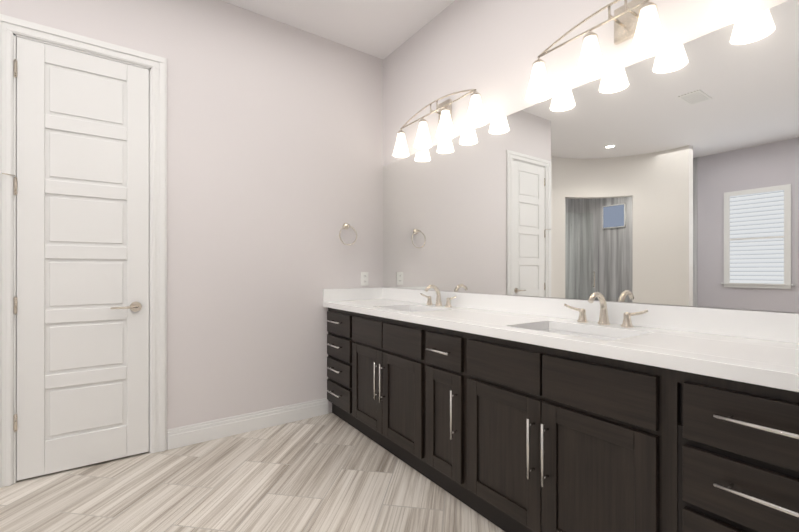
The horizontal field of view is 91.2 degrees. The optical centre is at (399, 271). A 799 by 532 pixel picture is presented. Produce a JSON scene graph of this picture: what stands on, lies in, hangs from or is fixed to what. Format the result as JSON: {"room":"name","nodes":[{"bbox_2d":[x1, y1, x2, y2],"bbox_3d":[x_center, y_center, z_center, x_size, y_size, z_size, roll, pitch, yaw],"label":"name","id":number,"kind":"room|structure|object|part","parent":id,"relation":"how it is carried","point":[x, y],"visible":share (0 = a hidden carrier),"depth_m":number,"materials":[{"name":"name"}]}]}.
{"room":"bathroom","nodes":[
{"label":"bathroom","id":0,"kind":"room"},
{"bbox_2d":[0,0,382,428],"bbox_3d":[-1.211,-0.368,2.825,2.515,3.050,0.120,0,0,-35],"label":"wall","id":1,"kind":"structure","parent":0,"point":[274,156],"depth_m":2.85,"materials":[{"name":"white paint"}]},
{"bbox_2d":[0,37,148,480],"bbox_3d":[-1.859,-0.069,2.281,0.671,2.428,0.096,0,0,-35],"label":"room door","id":2,"kind":"structure","parent":1,"relation":"in","point":[81,192],"depth_m":2.29,"materials":[{"name":"white paint"}]},
{"bbox_2d":[0,14,166,487],"bbox_3d":[-1.885,-0.112,2.343,0.836,2.537,0.141,0,0,-35],"label":"door frame","id":3,"kind":"structure","parent":1,"relation":"attached to","point":[10,26],"depth_m":2.24,"materials":[{"name":"white paint"}]},
{"bbox_2d":[167,398,327,449],"bbox_3d":[-1.043,1.092,2.858,1.128,0.130,0.016,0,0,-35],"label":"baseboard","id":4,"kind":"structure","parent":1,"relation":"attached to","point":[182,436],"depth_m":2.80,"materials":[{"name":"white paint"}]},
{"bbox_2d":[339,223,356,244],"bbox_3d":[-0.436,-0.310,3.255,0.165,0.190,0.059,0,0,-35],"label":"towel ring","id":5,"kind":"object","parent":1,"relation":"attached to","point":[346,226],"visible":1,"depth_m":3.25,"materials":[{"name":"silver metal"}]},
{"bbox_2d":[323,289,382,300],"bbox_3d":[-0.385,0.193,3.311,0.556,0.100,0.022,0,0,-35],"label":"backsplash","id":6,"kind":"structure","parent":1,"relation":"attached to","point":[328,294],"depth_m":3.27,"materials":[{"name":"white stone"}]},
{"bbox_2d":[361,272,367,285],"bbox_3d":[-0.301,0.063,3.380,0.072,0.117,0.008,0,0,-35],"label":"electrical outlet plate","id":7,"kind":"object","parent":1,"relation":"attached to","point":[364,278],"visible":1,"depth_m":3.38,"materials":[{"name":"white plastic"}]},
{"bbox_2d":[0,412,504,531],"bbox_3d":[-2.126,1.207,1.177,6.140,0.100,4.980,0,0,-35],"label":"floor","id":8,"kind":"structure","parent":0,"point":[330,472],"depth_m":2.05,"materials":[{"name":"tile"}]},
{"bbox_2d":[323,301,798,531],"bbox_3d":[0.467,0.721,2.091,0.595,0.872,2.998,0,0,-35],"label":"bathroom vanity","id":9,"kind":"object","parent":8,"relation":"on","point":[507,413],"depth_m":1.45,"materials":[{"name":"black wood"}]},
{"bbox_2d":[323,297,798,384],"bbox_3d":[0.477,0.264,2.092,0.578,0.042,3.007,0,0,-35],"label":"countertop","id":10,"kind":"structure","parent":9,"relation":"on","point":[755,357],"depth_m":1.38,"materials":[{"name":"white stone"}]},
{"bbox_2d":[222,0,454,59],"bbox_3d":[-2.126,-1.943,1.177,6.140,0.100,4.980,0,0,-35],"label":"ceiling","id":11,"kind":"structure","parent":0,"point":[382,29],"depth_m":2.91,"materials":[{"name":"white paint"}]},
{"bbox_2d":[383,289,798,340],"bbox_3d":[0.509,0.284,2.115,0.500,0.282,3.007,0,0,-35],"label":"backsplash","id":12,"kind":"structure","parent":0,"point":[772,326],"depth_m":1.72,"materials":[{"name":"white stone"}]},
{"bbox_2d":[383,0,798,313],"bbox_3d":[0.802,-0.368,2.240,0.120,3.050,3.380,0,0,-35],"label":"wall","id":13,"kind":"structure","parent":0,"point":[490,51],"depth_m":2.42,"materials":[{"name":"white paint"}]},
{"bbox_2d":[393,89,485,157],"bbox_3d":[0.261,-1.063,2.753,0.178,0.301,0.930,0,0,-35],"label":"sconce","id":14,"kind":"object","parent":13,"relation":"attached to","point":[474,118],"visible":1,"depth_m":2.69,"materials":[{"name":"white glass"}]},
{"bbox_3d":[0.275,-1.136,2.763,0.144,0.155,0.862,0,0,-35],"label":"frame","id":15,"kind":"part","parent":14,"relation":"part of","materials":[{"name":"silver metal"}]},
{"bbox_2d":[383,0,798,312],"bbox_3d":[0.690,-0.396,2.288,0.006,1.074,2.926,0,0,-35],"label":"mirror","id":16,"kind":"object","parent":13,"relation":"attached to","point":[669,177],"visible":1,"depth_m":1.75,"materials":[{"name":"clear glass"}]},
{"bbox_2d":[526,0,757,101],"bbox_3d":[0.975,-1.062,1.727,0.178,0.301,0.930,0,0,-35],"label":"sconce","id":17,"kind":"object","parent":13,"relation":"attached to","point":[638,21],"visible":1,"depth_m":1.75,"materials":[{"name":"white glass"}]},
{"bbox_3d":[0.989,-1.135,1.737,0.144,0.155,0.862,0,0,-35],"label":"frame","id":18,"kind":"part","parent":17,"relation":"part of","materials":[{"name":"silver metal"}]}
]}

